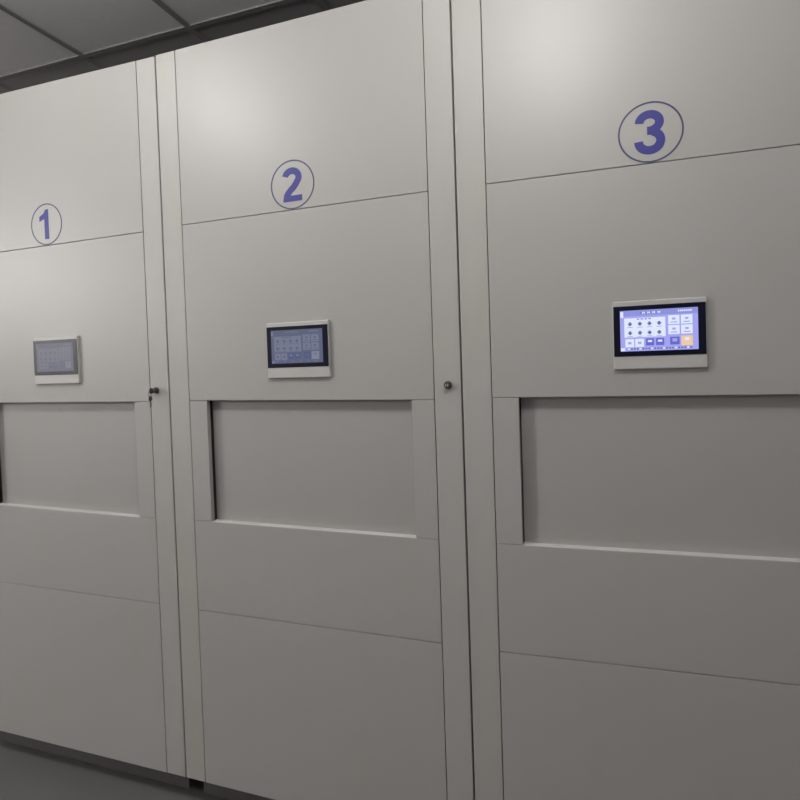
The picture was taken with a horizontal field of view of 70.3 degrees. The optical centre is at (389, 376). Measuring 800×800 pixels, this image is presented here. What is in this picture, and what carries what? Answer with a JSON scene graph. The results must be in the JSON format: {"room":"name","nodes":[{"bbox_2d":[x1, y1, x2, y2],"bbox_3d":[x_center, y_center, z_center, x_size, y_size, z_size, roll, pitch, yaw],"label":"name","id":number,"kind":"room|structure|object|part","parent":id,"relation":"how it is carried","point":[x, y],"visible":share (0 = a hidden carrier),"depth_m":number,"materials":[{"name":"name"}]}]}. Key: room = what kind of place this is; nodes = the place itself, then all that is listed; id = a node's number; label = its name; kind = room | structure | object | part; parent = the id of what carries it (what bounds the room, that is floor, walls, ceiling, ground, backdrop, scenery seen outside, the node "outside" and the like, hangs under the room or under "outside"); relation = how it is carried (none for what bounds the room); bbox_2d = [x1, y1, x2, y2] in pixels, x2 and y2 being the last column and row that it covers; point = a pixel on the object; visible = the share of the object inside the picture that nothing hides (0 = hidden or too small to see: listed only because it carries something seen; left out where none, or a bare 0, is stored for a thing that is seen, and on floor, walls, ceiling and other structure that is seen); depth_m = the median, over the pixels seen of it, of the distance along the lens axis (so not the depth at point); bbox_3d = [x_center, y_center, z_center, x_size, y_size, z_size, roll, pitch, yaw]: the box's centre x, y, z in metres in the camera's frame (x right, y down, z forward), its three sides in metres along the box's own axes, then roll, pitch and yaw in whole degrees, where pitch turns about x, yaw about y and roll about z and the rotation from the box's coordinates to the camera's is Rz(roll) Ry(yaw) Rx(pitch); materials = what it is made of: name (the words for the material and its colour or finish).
{"room":"automated storage room","nodes":[
{"label":"automated storage room","id":0,"kind":"room"},
{"bbox_2d":[0,740,230,799],"bbox_3d":[-2.787,1.609,1.409,10.600,0.100,8.600,-1,2,19],"label":"floor","id":1,"kind":"structure","parent":0,"point":[26,773],"depth_m":2.08,"materials":[{"name":"grey tile"}]},
{"bbox_2d":[0,57,196,788],"bbox_3d":[-0.822,0.163,3.209,0.995,2.535,2.416,-1,2,19],"label":"tall cabinet","id":2,"kind":"object","parent":1,"relation":"on","point":[91,654],"visible":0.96,"depth_m":2.04,"materials":[{"name":"grey metal"}]},
{"bbox_3d":[-1.189,0.295,2.114,0.703,0.424,0.014,-1,2,19],"label":"recessed panel","id":3,"kind":"part","parent":2,"relation":"part of","materials":[{"name":"grey paint"}]},
{"bbox_3d":[-1.195,0.495,2.103,0.696,0.016,0.025,-1,2,19],"label":"recess sill","id":4,"kind":"part","parent":2,"relation":"part of","materials":[{"name":"paint"}]},
{"bbox_3d":[-1.239,-0.769,2.066,0.835,0.586,0.018,-1,2,19],"label":"panel","id":5,"kind":"part","parent":2,"relation":"part of","materials":[{"name":"beige paint"}]},
{"bbox_3d":[-1.220,-0.192,2.081,0.835,0.576,0.018,-1,2,19],"label":"screen panel","id":6,"kind":"part","parent":2,"relation":"part of","materials":[{"name":"beige paint"}]},
{"bbox_3d":[-1.192,0.639,2.102,0.835,0.305,0.018,-1,2,19],"label":"waist panel","id":7,"kind":"part","parent":2,"relation":"part of","materials":[{"name":"beige paint"}]},
{"bbox_3d":[-1.177,1.089,2.113,0.835,0.596,0.018,-1,2,19],"label":"panel","id":8,"kind":"part","parent":2,"relation":"part of","materials":[{"name":"beige paint"}]},
{"bbox_3d":[-0.842,0.288,1.967,0.069,0.402,0.017,-1,2,19],"label":"recess post","id":9,"kind":"part","parent":2,"relation":"part of","materials":[{"name":"grey metal"}]},
{"bbox_2d":[148,388,152,407],"bbox_3d":[-0.804,0.072,1.910,0.006,0.066,0.021,-1,2,19],"label":"keys","id":10,"kind":"object","parent":2,"relation":"attached to","point":[150,389],"visible":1,"depth_m":1.91,"materials":[{"name":"metal"}]},
{"bbox_2d":[156,0,474,799],"bbox_3d":[0.123,0.142,2.881,0.995,2.530,2.416,-1,2,19],"label":"tall cabinet","id":11,"kind":"object","parent":1,"relation":"on","point":[308,163],"visible":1,"depth_m":1.74,"materials":[{"name":"grey metal"}]},
{"bbox_3d":[-0.625,0.280,1.892,0.067,0.400,0.017,-1,2,19],"label":"recess post","id":12,"kind":"part","parent":11,"relation":"part of","materials":[{"name":"grey metal"}]},
{"bbox_3d":[-0.296,-0.795,1.739,0.838,0.571,0.018,-1,2,19],"label":"panel","id":13,"kind":"part","parent":11,"relation":"part of","materials":[{"name":"beige paint"}]},
{"bbox_3d":[-0.277,-0.218,1.754,0.838,0.588,0.018,-1,2,19],"label":"screen panel","id":14,"kind":"part","parent":11,"relation":"part of","materials":[{"name":"beige paint"}]},
{"bbox_3d":[-0.246,0.273,1.787,0.710,0.426,0.014,-1,2,19],"label":"recessed panel","id":15,"kind":"part","parent":11,"relation":"part of","materials":[{"name":"grey paint"}]},
{"bbox_3d":[-0.252,0.476,1.776,0.704,0.012,0.025,-1,2,19],"label":"recess sill","id":16,"kind":"part","parent":11,"relation":"part of","materials":[{"name":"paint"}]},
{"bbox_3d":[-0.249,0.623,1.775,0.838,0.305,0.018,-1,2,19],"label":"waist panel","id":17,"kind":"part","parent":11,"relation":"part of","materials":[{"name":"beige paint"}]},
{"bbox_3d":[-0.234,1.069,1.786,0.838,0.589,0.018,-1,2,19],"label":"panel","id":18,"kind":"part","parent":11,"relation":"part of","materials":[{"name":"beige paint"}]},
{"bbox_3d":[0.103,0.268,1.639,0.067,0.400,0.017,-1,2,19],"label":"recess post","id":19,"kind":"part","parent":11,"relation":"part of","materials":[{"name":"grey metal"}]},
{"bbox_3d":[0.595,0.090,2.734,0.004,2.441,2.381,-1,2,19],"label":"panel","id":20,"kind":"part","parent":11,"relation":"part of","materials":[{"name":"beige paint"}]},
{"bbox_2d":[451,0,799,799],"bbox_3d":[1.067,0.119,2.554,0.995,2.530,2.416,-1,2,19],"label":"tall cabinet","id":21,"kind":"object","parent":1,"relation":"on","point":[628,171],"visible":1,"depth_m":1.45,"materials":[{"name":"grey metal"}]},
{"bbox_3d":[0.324,0.260,1.563,0.071,0.402,0.017,-1,2,19],"label":"recess post","id":22,"kind":"part","parent":21,"relation":"part of","materials":[{"name":"grey metal"}]},
{"bbox_3d":[0.650,-0.816,1.411,0.835,0.576,0.018,-1,2,19],"label":"panel","id":23,"kind":"part","parent":21,"relation":"part of","materials":[{"name":"beige paint"}]},
{"bbox_3d":[0.669,-0.242,1.426,0.835,0.582,0.018,-1,2,19],"label":"screen panel","id":24,"kind":"part","parent":21,"relation":"part of","materials":[{"name":"beige paint"}]},
{"bbox_3d":[0.697,0.598,1.447,0.835,0.310,0.018,-1,2,19],"label":"waist panel","id":25,"kind":"part","parent":21,"relation":"part of","materials":[{"name":"beige paint"}]},
{"bbox_3d":[0.712,1.039,1.458,0.835,0.603,0.018,-1,2,19],"label":"panel","id":26,"kind":"part","parent":21,"relation":"part of","materials":[{"name":"beige paint"}]},
{"bbox_3d":[0.701,0.249,1.458,0.704,0.423,0.014,-1,2,19],"label":"recessed panel","id":27,"kind":"part","parent":21,"relation":"part of","materials":[{"name":"grey paint"}]},
{"bbox_3d":[0.695,0.450,1.447,0.697,0.014,0.025,-1,2,19],"label":"recess sill","id":28,"kind":"part","parent":21,"relation":"part of","materials":[{"name":"paint"}]},
{"bbox_2d":[0,0,365,93],"bbox_3d":[-2.890,-1.475,1.331,10.600,0.097,8.600,-1,2,19],"label":"ceiling","id":29,"kind":"structure","parent":0,"point":[86,26],"depth_m":2.46,"materials":[{"name":"grey tile"}]},
{"bbox_2d":[0,0,328,90],"bbox_3d":[-2.888,-1.424,1.332,10.400,0.006,8.400,-1,2,19],"label":"trim","id":30,"kind":"structure","parent":29,"relation":"attached to","point":[186,26],"depth_m":2.50,"materials":[{"name":"grey metal"}]}
]}

